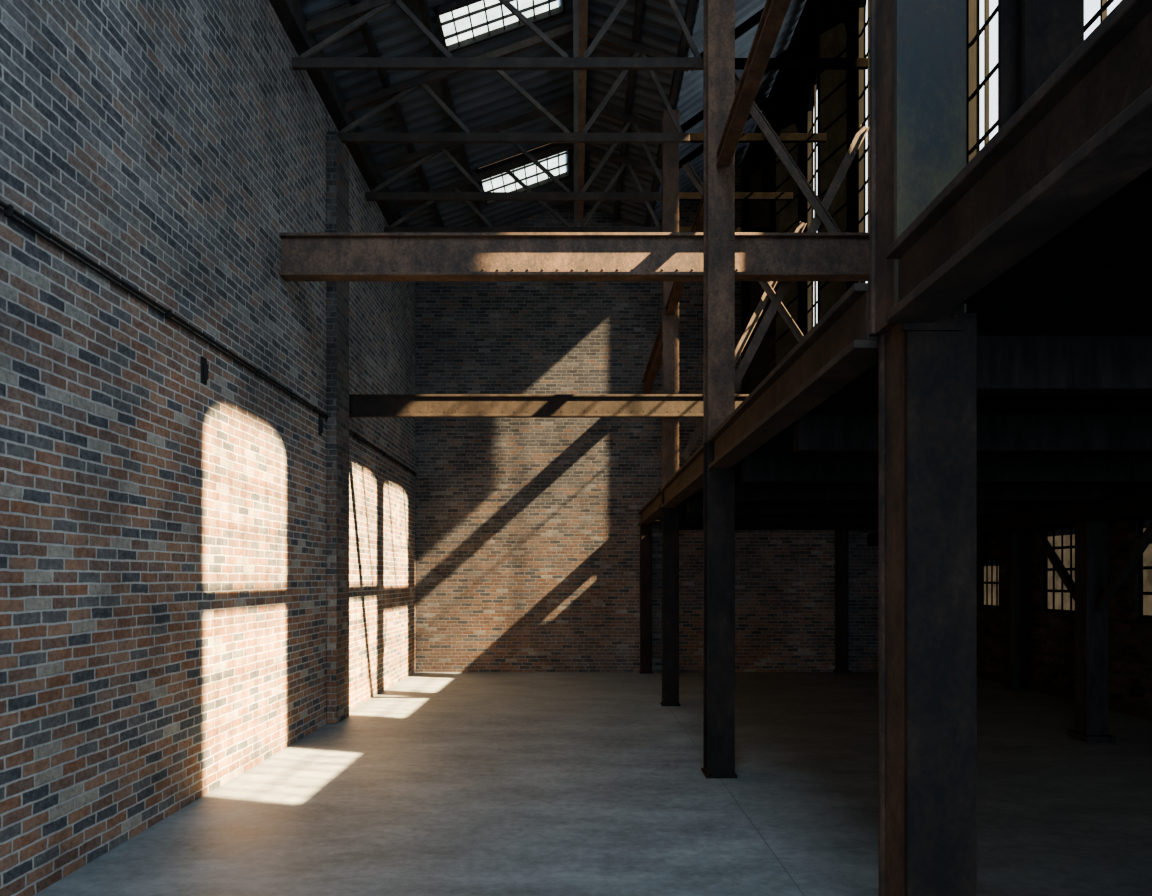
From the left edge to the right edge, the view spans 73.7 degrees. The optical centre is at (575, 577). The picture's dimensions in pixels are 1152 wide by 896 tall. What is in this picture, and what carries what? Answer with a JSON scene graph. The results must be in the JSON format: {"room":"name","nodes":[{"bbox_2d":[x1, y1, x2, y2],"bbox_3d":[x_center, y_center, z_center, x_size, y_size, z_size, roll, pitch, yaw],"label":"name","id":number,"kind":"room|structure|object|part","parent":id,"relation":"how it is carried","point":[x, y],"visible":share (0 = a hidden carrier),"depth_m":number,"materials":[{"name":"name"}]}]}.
{"room":"empty industrial warehouse","nodes":[
{"label":"empty industrial warehouse","id":0,"kind":"room"},
{"bbox_2d":[0,0,414,895],"bbox_3d":[-3.077,-1.887,4.564,0.340,7.174,18.649,0,0,0],"label":"wall","id":1,"kind":"structure","parent":0,"point":[163,531],"depth_m":5.40,"materials":[{"name":"brick"}]},
{"bbox_2d":[0,200,328,418],"bbox_3d":[-2.889,-1.869,2.299,0.034,0.056,13.268,0,0,0],"label":"conduit","id":2,"kind":"object","parent":1,"relation":"attached to","point":[8,211],"visible":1,"depth_m":4.99,"materials":[{"name":"black metal"}]},
{"bbox_2d":[201,356,207,384],"bbox_3d":[-2.888,-1.615,5.984,0.037,0.204,0.075,0,0,0],"label":"wall bracket","id":3,"kind":"object","parent":1,"relation":"attached to","point":[204,366],"visible":1,"depth_m":5.97,"materials":[{"name":"black metal"}]},
{"bbox_2d":[318,415,322,435],"bbox_3d":[-2.888,-1.727,8.704,0.037,0.224,0.075,0,0,0],"label":"wall bracket","id":4,"kind":"object","parent":1,"relation":"attached to","point":[320,421],"visible":1,"depth_m":8.69,"materials":[{"name":"black metal"}]},
{"bbox_2d":[269,0,406,226],"bbox_3d":[-2.873,-5.601,4.734,0.238,0.255,18.309,0,0,0],"label":"beam","id":5,"kind":"structure","parent":1,"relation":"on","point":[290,13],"depth_m":8.80,"materials":[{"name":"metal"}]},
{"bbox_2d":[349,429,416,475],"bbox_3d":[-2.889,-1.869,11.671,0.034,0.056,4.437,0,0,0],"label":"conduit","id":6,"kind":"object","parent":1,"relation":"attached to","point":[356,435],"visible":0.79,"depth_m":11.29,"materials":[{"name":"black metal"}]},
{"bbox_2d":[349,394,748,417],"bbox_3d":[0.043,-2.163,9.656,5.899,0.280,0.061,0,0,0],"label":"cross beam","id":7,"kind":"structure","parent":1,"relation":"attached to","point":[360,405],"depth_m":9.64,"materials":[{"name":"brown metal"}]},
{"bbox_2d":[279,232,868,280],"bbox_3d":[0.043,-3.175,7.599,5.899,0.416,0.170,0,0,0],"label":"cross beam","id":8,"kind":"structure","parent":1,"relation":"attached to","point":[305,256],"depth_m":7.57,"materials":[{"name":"metal"}]},
{"bbox_2d":[384,94,773,231],"bbox_3d":[0.055,-6.274,11.662,5.923,2.110,0.060,0,0,0],"label":"roof truss","id":9,"kind":"object","parent":1,"relation":"attached to","point":[623,160],"visible":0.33,"depth_m":11.64,"materials":[{"name":"metal"}]},
{"bbox_3d":[0.000,-5.907,11.662,0.054,1.173,0.054,0,0,0],"label":"king post","id":10,"kind":"part","parent":9,"relation":"part of","materials":[{"name":"metal"}]},
{"bbox_2d":[365,46,794,200],"bbox_3d":[0.055,-6.274,10.608,5.923,2.110,0.060,0,0,0],"label":"roof truss","id":11,"kind":"object","parent":1,"relation":"attached to","point":[424,155],"visible":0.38,"depth_m":10.58,"materials":[{"name":"metal"}]},
{"bbox_3d":[0.000,-5.907,10.608,0.054,1.173,0.054,0,0,0],"label":"king post","id":12,"kind":"part","parent":11,"relation":"part of","materials":[{"name":"metal"}]},
{"bbox_2d":[292,0,868,69],"bbox_3d":[0.055,-6.274,7.871,5.923,2.110,0.060,0,0,0],"label":"roof truss","id":13,"kind":"object","parent":1,"relation":"attached to","point":[369,9],"visible":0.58,"depth_m":7.85,"materials":[{"name":"metal"}]},
{"bbox_2d":[349,0,443,226],"bbox_3d":[-2.278,-5.929,4.734,0.068,0.107,18.309,0,0,0],"label":"purlin","id":14,"kind":"object","parent":13,"relation":"on","point":[365,29],"visible":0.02,"depth_m":9.69,"materials":[{"name":"metal"}]},
{"bbox_3d":[0.000,-5.907,7.871,0.054,1.173,0.054,0,0,0],"label":"king post","id":15,"kind":"part","parent":13,"relation":"part of","materials":[{"name":"metal"}]},
{"bbox_2d":[573,0,587,218],"bbox_3d":[0.051,-6.613,4.734,0.170,0.238,18.309,0,0,0],"label":"ridge beam","id":16,"kind":"structure","parent":13,"relation":"on","point":[583,4],"depth_m":10.34,"materials":[{"name":"metal"}]},
{"bbox_2d":[644,0,695,226],"bbox_3d":[1.258,-6.286,4.734,0.068,0.107,18.309,0,0,0],"label":"purlin","id":17,"kind":"object","parent":13,"relation":"on","point":[690,3],"visible":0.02,"depth_m":9.67,"materials":[{"name":"metal"}]},
{"bbox_2d":[735,73,868,391],"bbox_3d":[2.184,-3.462,7.834,1.627,3.836,0.088,0,0,0],"label":"brace","id":18,"kind":"object","parent":13,"relation":"attached to","point":[820,208],"visible":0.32,"depth_m":7.84,"materials":[{"name":"metal"}]},
{"bbox_2d":[337,8,825,142],"bbox_3d":[0.055,-6.274,9.197,5.923,2.110,0.060,0,0,0],"label":"roof truss","id":19,"kind":"object","parent":1,"relation":"attached to","point":[399,91],"visible":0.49,"depth_m":9.17,"materials":[{"name":"metal"}]},
{"bbox_3d":[0.000,-5.907,9.197,0.054,1.173,0.054,0,0,0],"label":"king post","id":20,"kind":"part","parent":19,"relation":"part of","materials":[{"name":"metal"}]},
{"bbox_2d":[298,0,805,226],"bbox_3d":[0.306,-6.888,4.755,6.834,2.343,18.350,0,0,0],"label":"ceiling","id":21,"kind":"structure","parent":0,"point":[481,99],"depth_m":10.26,"materials":[{"name":"grey metal"}]},
{"bbox_2d":[417,0,484,226],"bbox_3d":[-1.641,-6.152,4.734,0.068,0.107,18.309,0,0,0],"label":"purlin","id":22,"kind":"object","parent":21,"relation":"attached to","point":[423,6],"visible":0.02,"depth_m":9.75,"materials":[{"name":"metal"}]},
{"bbox_2d":[433,0,565,52],"bbox_3d":[-0.850,-6.503,8.797,1.454,0.575,0.663,0,0,0],"label":"skylight","id":23,"kind":"object","parent":21,"relation":"attached to","point":[462,24],"visible":0.91,"depth_m":8.90,"materials":[{"name":"glass"}]},
{"bbox_2d":[476,143,570,205],"bbox_3d":[-0.816,-6.514,12.342,1.454,0.575,1.020,0,0,0],"label":"skylight","id":24,"kind":"object","parent":21,"relation":"attached to","point":[559,165],"visible":0.72,"depth_m":12.44,"materials":[{"name":"glass"}]},
{"bbox_3d":[-0.826,-6.543,12.342,1.428,0.500,1.020,0,0,0],"label":"pane","id":25,"kind":"part","parent":24,"relation":"part of","materials":[{"name":"clear glass"}]},
{"bbox_2d":[614,0,642,222],"bbox_3d":[0.714,-6.476,4.734,0.068,0.107,18.309,0,0,0],"label":"purlin","id":26,"kind":"object","parent":21,"relation":"attached to","point":[639,3],"visible":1,"depth_m":10.12,"materials":[{"name":"metal"}]},
{"bbox_2d":[33,672,1151,895],"bbox_3d":[1.989,1.802,4.734,10.472,0.204,18.989,0,0,0],"label":"floor","id":27,"kind":"structure","parent":0,"point":[436,783],"depth_m":5.92,"materials":[{"name":"concrete"}]},
{"bbox_2d":[327,132,348,723],"bbox_3d":[-2.848,-1.751,9.197,0.119,6.902,0.510,0,0,0],"label":"wall pier","id":28,"kind":"object","parent":27,"relation":"on","point":[337,155],"visible":1,"depth_m":8.98,"materials":[{"name":"brick"}]},
{"bbox_2d":[639,524,652,673],"bbox_3d":[1.254,0.264,13.742,0.230,2.873,0.225,0,0,0],"label":"steel column","id":29,"kind":"structure","parent":27,"relation":"on","point":[645,530],"depth_m":13.65,"materials":[{"name":"brown metal"}]},
{"bbox_2d":[638,490,661,525],"bbox_3d":[1.211,-1.067,12.121,0.178,0.246,3.536,0,0,0],"label":"beam","id":30,"kind":"structure","parent":29,"relation":"on","point":[651,511],"depth_m":11.78,"materials":[{"name":"metal"}]},
{"bbox_2d":[660,110,679,705],"bbox_3d":[1.262,-2.261,10.266,0.246,7.922,0.174,0,0,0],"label":"steel column","id":31,"kind":"structure","parent":27,"relation":"on","point":[670,151],"depth_m":10.20,"materials":[{"name":"brown metal"}]},
{"bbox_2d":[642,322,661,393],"bbox_3d":[1.245,-3.417,12.121,0.110,0.306,3.536,0,0,0],"label":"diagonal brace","id":32,"kind":"structure","parent":31,"relation":"attached to","point":[655,360],"depth_m":12.14,"materials":[{"name":"metal"}]},
{"bbox_3d":[1.262,1.683,10.267,0.246,0.034,0.172,0,0,0],"label":"plate","id":33,"kind":"part","parent":31,"relation":"part of","materials":[{"name":"metal"}]},
{"bbox_3d":[1.262,-1.037,10.189,0.178,0.272,0.021,0,0,0],"label":"connection plate","id":34,"kind":"part","parent":31,"relation":"part of","materials":[{"name":"metal"}]},
{"bbox_2d":[661,444,702,507],"bbox_3d":[1.211,-1.058,8.483,0.178,0.264,3.400,0,0,0],"label":"beam","id":35,"kind":"structure","parent":31,"relation":"attached to","point":[688,479],"depth_m":8.23,"materials":[{"name":"metal"}]},
{"bbox_2d":[701,0,736,778],"bbox_3d":[1.237,-2.261,6.645,0.264,7.922,0.276,0,0,0],"label":"steel column","id":36,"kind":"structure","parent":27,"relation":"on","point":[718,15],"depth_m":6.53,"materials":[{"name":"brown metal"}]},
{"bbox_2d":[666,194,702,314],"bbox_3d":[1.245,-3.549,8.483,0.110,0.128,3.400,0,0,0],"label":"diagonal brace","id":37,"kind":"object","parent":36,"relation":"attached to","point":[677,288],"depth_m":9.24,"materials":[{"name":"metal"}]},
{"bbox_3d":[1.237,1.683,6.646,0.264,0.034,0.274,0,0,0],"label":"plate","id":38,"kind":"part","parent":36,"relation":"part of","materials":[{"name":"metal"}]},
{"bbox_3d":[1.237,-1.037,6.517,0.196,0.272,0.021,0,0,0],"label":"connection plate","id":39,"kind":"part","parent":36,"relation":"part of","materials":[{"name":"metal"}]},
{"bbox_2d":[708,283,878,468],"bbox_3d":[1.211,-1.058,4.803,0.178,0.264,3.417,0,0,0],"label":"beam","id":40,"kind":"structure","parent":36,"relation":"attached to","point":[839,348],"depth_m":3.91,"materials":[{"name":"metal"}]},
{"bbox_2d":[833,530,850,673],"bbox_3d":[4.760,0.365,13.745,0.238,2.669,0.255,0,0,0],"label":"wall post","id":41,"kind":"object","parent":27,"relation":"on","point":[841,536],"visible":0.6,"depth_m":13.65,"materials":[{"name":"black metal"}]},
{"bbox_2d":[869,0,976,895],"bbox_3d":[1.328,-2.261,2.939,0.309,7.922,0.310,0,0,0],"label":"steel column","id":42,"kind":"structure","parent":27,"relation":"on","point":[928,370],"depth_m":2.81,"materials":[{"name":"grey metal"}]},
{"bbox_2d":[716,0,790,166],"bbox_3d":[1.245,-3.549,4.803,0.110,0.128,3.417,0,0,0],"label":"diagonal brace","id":43,"kind":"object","parent":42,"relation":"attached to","point":[774,12],"depth_m":5.36,"materials":[{"name":"metal"}]},
{"bbox_3d":[1.300,-1.037,2.794,0.221,0.272,0.021,0,0,0],"label":"connection plate","id":44,"kind":"part","parent":42,"relation":"part of","materials":[{"name":"metal"}]},
{"bbox_2d":[886,0,1151,321],"bbox_3d":[1.211,-1.058,-0.816,0.178,0.264,7.208,0,0,0],"label":"beam","id":45,"kind":"structure","parent":42,"relation":"attached to","point":[1085,133],"depth_m":1.93,"materials":[{"name":"metal"}]},
{"bbox_2d":[1003,532,1023,690],"bbox_3d":[6.647,0.365,11.662,0.204,2.669,0.204,0,0,0],"label":"wall post","id":46,"kind":"object","parent":27,"relation":"on","point":[1014,538],"visible":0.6,"depth_m":11.59,"materials":[{"name":"black metal"}]},
{"bbox_2d":[1034,521,1151,742],"bbox_3d":[5.406,0.561,8.058,0.306,2.278,1.915,0,0,0],"label":"post","id":47,"kind":"object","parent":27,"relation":"on","point":[1091,592],"visible":1,"depth_m":7.96,"materials":[{"name":"black metal"}]},
{"bbox_3d":[5.406,-0.680,7.710,0.272,0.204,12.359,0,0,0],"label":"girder","id":48,"kind":"object","parent":47,"relation":"on","visible":0},
{"bbox_2d":[793,414,1151,452],"bbox_3d":[4.122,-0.892,4.760,5.525,0.221,0.119,0,0,0],"label":"joist","id":49,"kind":"object","parent":48,"relation":"on","point":[812,433],"visible":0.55,"depth_m":4.70,"materials":[{"name":"grey metal"}]},
{"bbox_2d":[977,335,1151,394],"bbox_3d":[4.122,-0.892,3.230,5.525,0.221,0.119,0,0,0],"label":"joist","id":50,"kind":"object","parent":48,"relation":"on","point":[1006,364],"visible":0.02,"depth_m":3.17,"materials":[{"name":"grey metal"}]},
{"bbox_2d":[415,164,878,671],"bbox_3d":[1.989,-3.102,14.039,10.392,9.603,0.300,0,0,0],"label":"wall","id":51,"kind":"structure","parent":0,"point":[527,530],"depth_m":13.89,"materials":[{"name":"brick"}]},
{"bbox_2d":[741,0,979,393],"bbox_3d":[3.272,-4.343,4.734,0.561,6.307,18.309,0,0,0],"label":"wall","id":52,"kind":"structure","parent":0,"point":[824,28],"depth_m":11.06,"materials":[{"name":"brick"}]},
{"bbox_2d":[682,162,806,458],"bbox_3d":[2.184,-3.462,9.959,1.627,3.836,0.088,0,0,0],"label":"brace","id":53,"kind":"object","parent":52,"relation":"attached to","point":[768,287],"visible":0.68,"depth_m":9.97,"materials":[{"name":"metal"}]},
{"bbox_2d":[807,72,816,332],"bbox_3d":[3.483,-4.870,10.506,0.060,4.811,1.972,0,0,0],"label":"window","id":54,"kind":"structure","parent":52,"relation":"in","point":[812,94],"depth_m":11.45,"materials":[{"name":"paint"}]},
{"bbox_2d":[858,0,868,282],"bbox_3d":[3.483,-4.870,8.517,0.060,4.811,1.802,0,0,0],"label":"window","id":55,"kind":"structure","parent":52,"relation":"in","point":[861,27],"depth_m":9.38,"materials":[{"name":"glass"}]},
{"bbox_3d":[3.483,-4.870,8.517,0.060,4.811,1.802,0,0,0],"label":"frame","id":56,"kind":"part","parent":55,"relation":"part of","materials":[{"name":"paint"}]},
{"bbox_2d":[966,0,1113,164],"bbox_3d":[3.052,-4.649,5.066,0.060,4.369,1.768,0,0,0],"label":"window","id":57,"kind":"structure","parent":52,"relation":"in","point":[972,35],"depth_m":5.91,"materials":[{"name":"paint"}]},
{"bbox_3d":[3.052,-4.649,5.066,0.060,4.369,1.768,0,0,0],"label":"frame","id":58,"kind":"part","parent":57,"relation":"part of","materials":[{"name":"paint"}]},
{"bbox_2d":[652,167,1151,522],"bbox_3d":[4.182,-1.097,4.734,5.746,0.187,18.309,0,0,0],"label":"ceiling","id":59,"kind":"structure","parent":0,"point":[1093,277],"depth_m":2.77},
{"bbox_2d":[998,0,1083,130],"bbox_3d":[2.066,-3.868,3.421,0.289,5.355,0.246,0,0,0],"label":"post","id":60,"kind":"object","parent":59,"relation":"on","point":[1035,37],"visible":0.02,"depth_m":3.31,"materials":[{"name":"metal"}]},
{"bbox_2d":[977,519,1151,708],"bbox_3d":[6.995,0.348,4.734,0.220,2.703,18.309,0,0,0],"label":"wall","id":61,"kind":"structure","parent":0,"point":[1047,638],"depth_m":11.03,"materials":[{"name":"brown brick"}]},
{"bbox_2d":[981,557,998,607],"bbox_3d":[6.955,0.076,12.818,0.060,0.833,0.612,0,0,0],"label":"window","id":62,"kind":"structure","parent":61,"relation":"in","point":[989,566],"depth_m":12.88,"materials":[{"name":"glass"}]},
{"bbox_2d":[1044,526,1074,612],"bbox_3d":[6.955,-0.128,10.965,0.060,1.241,0.782,0,0,0],"label":"window","id":63,"kind":"structure","parent":61,"relation":"in","point":[1057,598],"depth_m":11.04,"materials":[{"name":"glass"}]},
{"bbox_2d":[977,669,1151,720],"bbox_3d":[6.868,1.632,4.734,0.034,0.136,18.309,0,0,0],"label":"baseboard","id":64,"kind":"structure","parent":61,"relation":"attached to","point":[1116,706],"depth_m":10.84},
{"bbox_2d":[1139,518,1151,618],"bbox_3d":[6.955,-0.128,8.976,0.060,1.241,0.952,0,0,0],"label":"window","id":65,"kind":"structure","parent":61,"relation":"in","point":[1145,561],"depth_m":9.37,"materials":[{"name":"paint"}]},
{"bbox_3d":[6.950,-0.128,8.976,0.001,1.181,0.892,0,0,0],"label":"pane","id":66,"kind":"part","parent":65,"relation":"part of","materials":[{"name":"clear glass"}]}
]}

